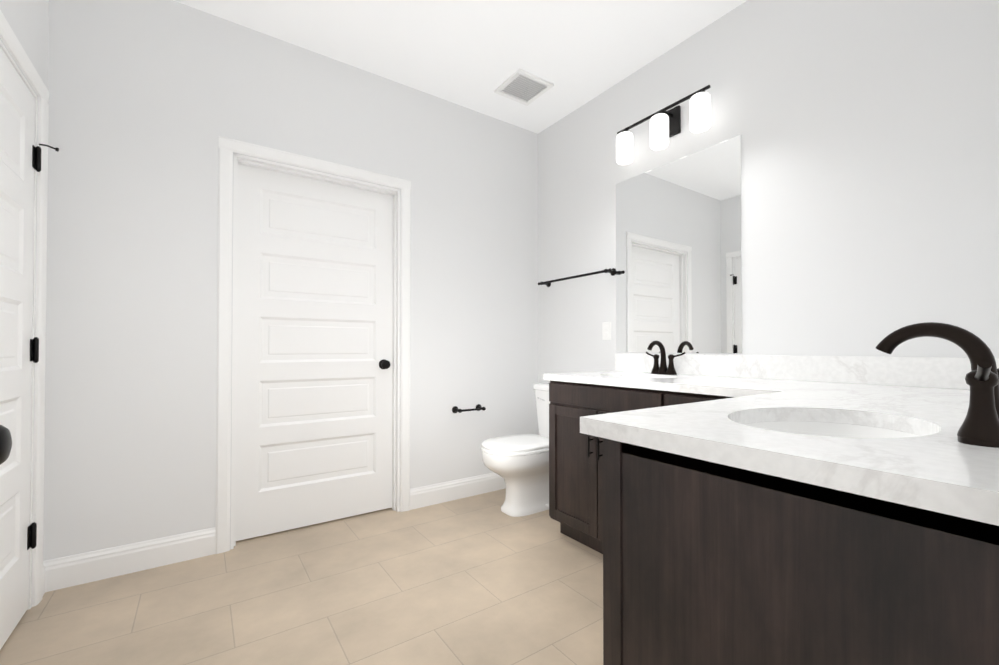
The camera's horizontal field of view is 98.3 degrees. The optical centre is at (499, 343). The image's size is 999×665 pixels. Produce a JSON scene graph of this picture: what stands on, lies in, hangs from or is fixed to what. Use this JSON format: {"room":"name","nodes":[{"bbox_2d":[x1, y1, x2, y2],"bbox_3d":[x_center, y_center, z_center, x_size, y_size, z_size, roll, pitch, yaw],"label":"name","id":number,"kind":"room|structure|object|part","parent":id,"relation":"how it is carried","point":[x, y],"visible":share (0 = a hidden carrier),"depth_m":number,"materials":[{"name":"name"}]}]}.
{"room":"bathroom","nodes":[
{"label":"bathroom","id":0,"kind":"room"},
{"bbox_2d":[0,0,48,606],"bbox_3d":[-1.702,-0.318,1.391,0.120,2.740,1.045,0,-1,-35],"label":"wall","id":1,"kind":"structure","parent":0,"point":[21,17],"depth_m":1.70,"materials":[{"name":"white paint"}]},
{"bbox_2d":[0,10,48,609],"bbox_3d":[-1.655,-0.009,1.338,0.139,2.122,1.044,0,-1,-35],"label":"door frame","id":2,"kind":"structure","parent":1,"relation":"attached to","point":[12,44],"depth_m":1.75,"materials":[{"name":"white wood"}]},
{"bbox_2d":[0,47,58,649],"bbox_3d":[-1.631,0.027,1.362,0.161,2.030,0.894,0,-1,-35],"label":"closet door","id":3,"kind":"structure","parent":1,"relation":"in","point":[20,157],"depth_m":1.59,"materials":[{"name":"white wood"}]},
{"bbox_2d":[0,425,11,464],"bbox_3d":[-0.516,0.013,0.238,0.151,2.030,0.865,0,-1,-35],"label":"door knob","id":4,"kind":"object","parent":3,"relation":"attached to","point":[5,442],"depth_m":0.58,"materials":[{"name":"black metal"}]},
{"bbox_2d":[43,565,44,594],"bbox_3d":[-1.920,0.992,1.810,0.014,0.130,0.054,0,-1,-35],"label":"baseboard","id":5,"kind":"structure","parent":1,"relation":"attached to","point":[43,580],"depth_m":1.82,"materials":[{"name":"white wood"}]},
{"bbox_2d":[43,0,537,560],"bbox_3d":[-0.905,-0.303,2.649,2.860,2.740,0.120,0,-1,-35],"label":"wall","id":6,"kind":"structure","parent":0,"point":[141,107],"depth_m":2.15,"materials":[{"name":"white paint"}]},
{"bbox_2d":[43,527,215,591],"bbox_3d":[-1.691,0.995,2.010,0.618,0.130,0.014,0,-1,-35],"label":"baseboard","id":7,"kind":"structure","parent":6,"relation":"attached to","point":[75,570],"depth_m":1.99,"materials":[{"name":"white wood"}]},
{"bbox_2d":[215,136,410,553],"bbox_3d":[-1.040,0.005,2.541,1.044,2.122,0.139,0,-1,-35],"label":"door frame","id":8,"kind":"structure","parent":6,"relation":"attached to","point":[227,147],"depth_m":2.32,"materials":[{"name":"white wood"}]},
{"bbox_2d":[236,164,392,540],"bbox_3d":[-1.061,0.041,2.571,0.880,2.030,0.035,0,-1,-35],"label":"door","id":9,"kind":"structure","parent":6,"relation":"in","point":[314,349],"depth_m":2.53,"materials":[{"name":"white wood"}]},
{"bbox_2d":[379,359,389,368],"bbox_3d":[-0.752,0.134,2.783,0.064,0.064,0.151,0,-1,-35],"label":"doorknob set","id":10,"kind":"object","parent":9,"relation":"attached to","point":[384,364],"depth_m":2.73,"materials":[{"name":"black metal"}]},
{"bbox_2d":[410,473,505,509],"bbox_3d":[-0.134,1.008,3.085,1.078,0.130,0.014,0,-1,-35],"label":"baseboard","id":11,"kind":"structure","parent":6,"relation":"attached to","point":[429,495],"depth_m":2.96,"materials":[{"name":"white wood"}]},
{"bbox_2d":[452,404,485,412],"bbox_3d":[-0.206,0.456,3.000,0.238,0.048,0.080,0,-1,-35],"label":"rail","id":12,"kind":"object","parent":6,"relation":"attached to","point":[479,407],"visible":1,"depth_m":2.97,"materials":[{"name":"black metal"}]},
{"bbox_2d":[0,489,602,664],"bbox_3d":[0.104,1.076,1.276,2.980,0.050,3.500,0,-1,-35],"label":"floor","id":13,"kind":"structure","parent":0,"point":[482,579],"depth_m":1.76,"materials":[{"name":"tile"}]},
{"bbox_2d":[481,383,549,516],"bbox_3d":[0.223,0.679,2.846,0.746,0.782,0.456,0,-1,-35],"label":"toilet","id":14,"kind":"object","parent":13,"relation":"on","point":[519,463],"visible":0.62,"depth_m":2.70,"materials":[{"name":"white ceramic"}]},
{"bbox_3d":[0.126,0.648,2.779,0.509,0.048,0.384,0,-1,-35],"label":"seat","id":15,"kind":"part","parent":14,"relation":"part of","materials":[{"name":"white plastic"}]},
{"bbox_3d":[0.405,0.530,2.973,0.305,0.482,0.456,0,-1,-35],"label":"tank","id":16,"kind":"part","parent":14,"relation":"part of","materials":[{"name":"white ceramic"}]},
{"bbox_2d":[549,422,998,664],"bbox_3d":[0.657,0.624,1.534,1.540,0.861,1.842,0,-1,-35],"label":"bathroom vanity","id":17,"kind":"object","parent":13,"relation":"on","point":[769,510],"depth_m":0.60,"materials":[{"name":"brown wood"}]},
{"bbox_2d":[543,370,998,513],"bbox_3d":[0.647,0.176,1.551,1.542,0.033,1.872,0,-1,-35],"label":"countertop","id":18,"kind":"structure","parent":17,"relation":"on","point":[689,411],"depth_m":0.86,"materials":[{"name":"white stone"}]},
{"bbox_2d":[643,341,686,373],"bbox_3d":[0.864,0.076,2.360,0.162,0.185,0.247,0,-1,-35],"label":"faucet","id":19,"kind":"object","parent":18,"relation":"on","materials":[{"name":"black metal"}]},
{"bbox_2d":[727,410,938,445],"bbox_3d":[0.648,0.256,0.857,0.484,0.168,0.365,0,-1,-35],"label":"sink","id":20,"kind":"object","parent":18,"relation":"in","point":[879,430],"depth_m":1.00,"materials":[{"name":"white ceramic"}]},
{"bbox_2d":[871,322,998,445],"bbox_3d":[0.724,0.057,0.712,0.246,0.185,0.162,0,-1,-35],"label":"faucet","id":21,"kind":"object","parent":18,"relation":"on","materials":[{"name":"black metal"}]},
{"bbox_2d":[173,0,746,133],"bbox_3d":[-0.066,-1.711,1.556,2.980,0.050,2.900,0,-1,-35],"label":"ceiling","id":22,"kind":"structure","parent":0,"point":[472,54],"depth_m":2.37,"materials":[{"name":"white paint"}]},
{"bbox_2d":[494,68,553,105],"bbox_3d":[0.157,-1.662,2.816,0.280,0.015,0.280,0,-1,-35],"label":"ceiling vent","id":23,"kind":"object","parent":22,"relation":"in","point":[519,85],"visible":1,"depth_m":2.81,"materials":[{"name":"white plastic"}]},
{"bbox_2d":[538,0,998,434],"bbox_3d":[1.110,-0.306,2.352,0.120,2.740,2.900,0,-1,-35],"label":"wall","id":24,"kind":"structure","parent":0,"point":[867,131],"depth_m":1.85,"materials":[{"name":"white paint"}]},
{"bbox_2d":[538,268,615,286],"bbox_3d":[0.524,-0.458,3.025,0.081,0.048,0.712,0,-1,-35],"label":"towel rail","id":25,"kind":"object","parent":24,"relation":"attached to","point":[612,271],"visible":1,"depth_m":2.92,"materials":[{"name":"black metal"}]},
{"bbox_2d":[602,322,610,339],"bbox_3d":[0.701,-0.081,2.826,0.008,0.116,0.072,0,-1,-35],"label":"electrical outlet plate","id":26,"kind":"object","parent":24,"relation":"attached to","point":[606,330],"visible":1,"depth_m":2.82,"materials":[{"name":"white plastic"}]},
{"bbox_2d":[616,85,710,164],"bbox_3d":[0.908,-1.203,2.412,0.154,0.236,0.580,0,-1,-35],"label":"sconce","id":27,"kind":"object","parent":24,"relation":"attached to","point":[665,125],"visible":1,"depth_m":2.36,"materials":[{"name":"white glass"}]},
{"bbox_3d":[0.918,-1.246,2.419,0.129,0.150,0.580,0,-1,-35],"label":"frame","id":28,"kind":"part","parent":27,"relation":"part of","materials":[{"name":"black metal"}]},
{"bbox_2d":[616,135,742,352],"bbox_3d":[0.969,-0.486,2.444,0.007,1.078,0.778,0,-1,-35],"label":"mirror","id":29,"kind":"object","parent":24,"relation":"attached to","point":[678,255],"visible":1,"depth_m":2.38,"materials":[{"name":"clear glass"}]},
{"bbox_2d":[615,354,870,381],"bbox_3d":[1.274,0.109,1.984,0.020,0.110,1.872,0,-1,-35],"label":"backsplash","id":30,"kind":"structure","parent":24,"relation":"attached to","point":[805,368],"depth_m":1.99,"materials":[{"name":"white stone"}]}
]}

